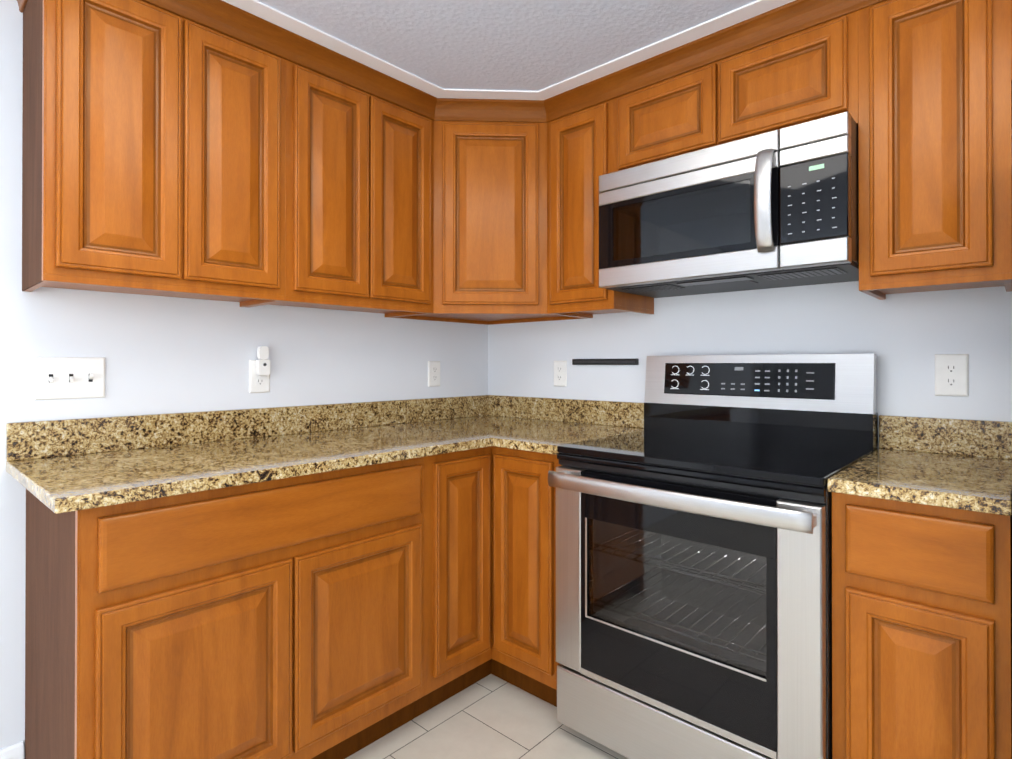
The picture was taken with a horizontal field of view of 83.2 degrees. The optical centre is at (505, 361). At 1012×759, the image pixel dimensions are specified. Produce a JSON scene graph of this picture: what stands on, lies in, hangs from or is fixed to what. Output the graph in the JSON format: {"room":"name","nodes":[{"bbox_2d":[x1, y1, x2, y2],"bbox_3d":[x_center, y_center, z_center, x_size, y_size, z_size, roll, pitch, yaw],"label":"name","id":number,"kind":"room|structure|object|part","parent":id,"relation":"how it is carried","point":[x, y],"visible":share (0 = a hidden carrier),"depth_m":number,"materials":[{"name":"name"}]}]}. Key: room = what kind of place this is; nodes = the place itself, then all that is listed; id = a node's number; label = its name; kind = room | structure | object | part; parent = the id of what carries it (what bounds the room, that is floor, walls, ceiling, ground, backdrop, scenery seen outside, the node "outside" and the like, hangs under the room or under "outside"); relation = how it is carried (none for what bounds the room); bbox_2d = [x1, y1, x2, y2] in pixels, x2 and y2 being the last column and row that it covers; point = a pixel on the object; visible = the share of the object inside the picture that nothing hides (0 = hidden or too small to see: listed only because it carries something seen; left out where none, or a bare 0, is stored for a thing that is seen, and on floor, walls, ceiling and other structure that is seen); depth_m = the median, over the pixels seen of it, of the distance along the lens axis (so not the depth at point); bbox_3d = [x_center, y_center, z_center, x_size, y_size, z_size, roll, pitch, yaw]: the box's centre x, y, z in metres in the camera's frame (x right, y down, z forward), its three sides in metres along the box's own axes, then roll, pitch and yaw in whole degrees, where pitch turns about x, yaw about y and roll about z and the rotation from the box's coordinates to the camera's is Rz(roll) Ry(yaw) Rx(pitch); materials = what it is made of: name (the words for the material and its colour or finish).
{"room":"kitchen","nodes":[
{"label":"kitchen","id":0,"kind":"room"},
{"bbox_2d":[0,0,487,758],"bbox_3d":[-1.550,0.076,1.405,0.120,2.212,4.200,0,0,42],"label":"wall","id":1,"kind":"structure","parent":0,"point":[162,354],"depth_m":1.80,"materials":[{"name":"paint"}]},
{"bbox_2d":[0,741,23,758],"bbox_3d":[-2.116,1.108,0.679,0.014,0.142,2.369,0,0,42],"label":"baseboard","id":2,"kind":"structure","parent":1,"relation":"attached to","point":[15,751],"depth_m":1.54,"materials":[{"name":"white paint"}]},
{"bbox_2d":[34,357,104,399],"bbox_3d":[-1.246,0.049,1.633,0.022,0.120,0.166,0,0,42],"label":"switch plate","id":3,"kind":"object","parent":1,"relation":"attached to","point":[68,377],"visible":1,"depth_m":1.63,"materials":[{"name":"white plastic"}]},
{"bbox_2d":[22,0,285,306],"bbox_3d":[-1.005,-0.579,1.676,0.322,0.776,0.601,0,0,42],"label":"upper cabinet","id":4,"kind":"object","parent":1,"relation":"attached to","point":[153,150],"visible":1,"depth_m":1.52,"materials":[{"name":"brown wood"}]},
{"bbox_2d":[249,346,269,392],"bbox_3d":[-0.872,0.030,2.033,0.037,0.167,0.074,0,0,42],"label":"electrical outlet","id":5,"kind":"object","parent":1,"relation":"attached to","point":[259,376],"visible":1,"depth_m":2.03,"materials":[{"name":"white plastic"}]},
{"bbox_2d":[248,60,433,317],"bbox_3d":[-0.597,-0.577,2.124,0.322,0.776,0.611,0,0,42],"label":"upper cabinet","id":6,"kind":"object","parent":1,"relation":"attached to","point":[359,195],"visible":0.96,"depth_m":1.98,"materials":[{"name":"brown wood"}]},
{"bbox_2d":[428,361,439,386],"bbox_3d":[-0.332,0.059,2.647,0.008,0.118,0.074,0,0,42],"label":"electrical outlet","id":7,"kind":"object","parent":1,"relation":"attached to","point":[433,373],"visible":1,"depth_m":2.64,"materials":[{"name":"white plastic"}]},
{"bbox_2d":[17,0,885,122],"bbox_3d":[0.260,-0.994,1.124,2.938,0.073,1.576,0,0,42],"label":"crown molding","id":8,"kind":"structure","parent":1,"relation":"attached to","point":[239,24],"depth_m":1.86,"materials":[{"name":"brown wood"}]},
{"bbox_2d":[345,674,627,758],"bbox_3d":[-0.285,1.227,0.250,3.540,0.100,4.440,0,0,42],"label":"floor","id":9,"kind":"structure","parent":0,"point":[490,716],"depth_m":1.81,"materials":[{"name":"tile"}]},
{"bbox_2d":[25,457,423,758],"bbox_3d":[-0.785,0.743,1.686,0.627,0.880,0.901,0,0,42],"label":"base cabinet","id":10,"kind":"object","parent":9,"relation":"on","point":[278,619],"visible":0.88,"depth_m":1.39,"materials":[{"name":"brown wood"}]},
{"bbox_2d":[409,446,561,720],"bbox_3d":[-0.058,0.746,2.258,0.931,0.880,0.923,0,0,42],"label":"base cabinet","id":11,"kind":"object","parent":9,"relation":"on","point":[489,560],"visible":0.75,"depth_m":1.92,"materials":[{"name":"brown wood"}]},
{"bbox_2d":[6,395,643,513],"bbox_3d":[-0.375,0.234,1.911,0.932,0.132,1.866,0,0,42],"label":"countertop","id":12,"kind":"structure","parent":11,"relation":"on","point":[61,466],"depth_m":1.80,"materials":[{"name":"stone"}]},
{"bbox_2d":[548,354,877,758],"bbox_3d":[0.631,0.580,1.754,0.760,1.206,0.709,0,0,42],"label":"range","id":13,"kind":"object","parent":9,"relation":"on","point":[694,569],"visible":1,"depth_m":1.60,"materials":[{"name":"silver metal"}]},
{"bbox_3d":[0.447,1.044,1.550,0.754,0.176,0.032,0,0,42],"label":"drawer","id":14,"kind":"part","parent":13,"relation":"part of","materials":[{"name":"silver metal"}]},
{"bbox_3d":[0.413,0.360,1.516,0.737,0.048,0.061,0,0,42],"label":"handle","id":15,"kind":"part","parent":13,"relation":"part of","materials":[{"name":"silver metal"}]},
{"bbox_3d":[0.444,0.638,1.548,0.754,0.612,0.035,0,0,42],"label":"door","id":16,"kind":"part","parent":13,"relation":"part of","materials":[{"name":"black glass"}]},
{"bbox_2d":[832,492,1011,758],"bbox_3d":[1.069,0.742,1.433,0.311,0.880,0.627,0,0,42],"label":"base cabinet","id":17,"kind":"object","parent":9,"relation":"on","point":[921,631],"visible":0.98,"depth_m":1.20,"materials":[{"name":"brown wood"}]},
{"bbox_2d":[828,415,1011,515],"bbox_3d":[1.063,0.232,1.429,0.314,0.132,0.643,0,0,42],"label":"countertop","id":18,"kind":"structure","parent":17,"relation":"on","point":[963,464],"depth_m":1.45,"materials":[{"name":"stone"}]},
{"bbox_2d":[257,0,755,90],"bbox_3d":[-0.285,-1.085,0.260,3.540,0.100,4.440,0,0,42],"label":"ceiling","id":19,"kind":"structure","parent":0,"point":[530,45],"depth_m":1.78,"materials":[{"name":"white paint"}]},
{"bbox_2d":[222,0,794,99],"bbox_3d":[0.222,-1.028,1.083,2.938,0.006,1.596,0,0,42],"label":"crown molding","id":20,"kind":"structure","parent":19,"relation":"attached to","point":[341,47],"depth_m":1.88,"materials":[{"name":"white paint"}]},
{"bbox_2d":[488,281,1011,448],"bbox_3d":[1.169,0.078,1.852,3.540,2.212,0.120,0,0,42],"label":"wall","id":21,"kind":"structure","parent":0,"point":[905,338],"depth_m":1.94,"materials":[{"name":"paint"}]},
{"bbox_2d":[388,120,586,324],"bbox_3d":[-0.071,-0.576,2.479,0.622,0.776,0.622,0,0,42],"label":"upper cabinet","id":22,"kind":"object","parent":21,"relation":"attached to","point":[490,231],"visible":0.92,"depth_m":2.25,"materials":[{"name":"brown wood"}]},
{"bbox_2d":[554,361,566,386],"bbox_3d":[0.246,0.057,2.604,0.074,0.118,0.008,0,0,42],"label":"electrical outlet","id":23,"kind":"object","parent":21,"relation":"attached to","point":[560,373],"visible":1,"depth_m":2.60,"materials":[{"name":"white plastic"}]},
{"bbox_2d":[547,99,653,317],"bbox_3d":[0.373,-0.576,2.277,0.308,0.776,0.322,0,0,42],"label":"upper cabinet","id":24,"kind":"object","parent":21,"relation":"attached to","point":[580,152],"visible":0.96,"depth_m":2.16,"materials":[{"name":"brown wood"}]},
{"bbox_2d":[572,359,638,364],"bbox_3d":[0.420,0.003,2.440,0.322,0.026,0.017,0,0,42],"label":"bar","id":25,"kind":"object","parent":21,"relation":"attached to","point":[605,361],"visible":1,"depth_m":2.43,"materials":[{"name":"black metal"}]},
{"bbox_2d":[614,11,857,171],"bbox_3d":[0.771,-0.807,1.916,0.768,0.318,0.322,0,0,42],"label":"upper cabinet","id":26,"kind":"object","parent":21,"relation":"attached to","point":[808,74],"visible":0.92,"depth_m":1.74,"materials":[{"name":"brown wood"}]},
{"bbox_2d":[599,111,858,297],"bbox_3d":[0.726,-0.448,1.863,0.760,0.396,0.450,0,0,42],"label":"microwave","id":27,"kind":"object","parent":26,"relation":"attached to","point":[777,208],"visible":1,"depth_m":1.68,"materials":[{"name":"silver metal"}]},
{"bbox_3d":[0.722,-0.451,1.593,0.046,0.288,0.043,0,0,42],"label":"handle","id":28,"kind":"part","parent":27,"relation":"part of","materials":[{"name":"silver metal"}]},
{"bbox_2d":[858,0,1011,299],"bbox_3d":[1.171,-0.580,1.552,0.312,0.776,0.322,0,0,42],"label":"upper cabinet","id":29,"kind":"object","parent":21,"relation":"attached to","point":[935,140],"visible":1,"depth_m":1.43,"materials":[{"name":"brown wood"}]},
{"bbox_2d":[935,354,968,396],"bbox_3d":[1.292,0.041,1.652,0.078,0.122,0.008,0,0,42],"label":"electrical outlet","id":30,"kind":"object","parent":21,"relation":"attached to","point":[951,374],"visible":1,"depth_m":1.65,"materials":[{"name":"white plastic"}]},
{"bbox_2d":[1011,0,1011,83],"bbox_3d":[1.629,-0.815,1.135,0.928,0.308,0.322,0,0,42],"label":"upper cabinet","id":31,"kind":"object","parent":21,"relation":"attached to","point":[1011,41],"visible":1,"depth_m":1.34,"materials":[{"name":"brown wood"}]}
]}

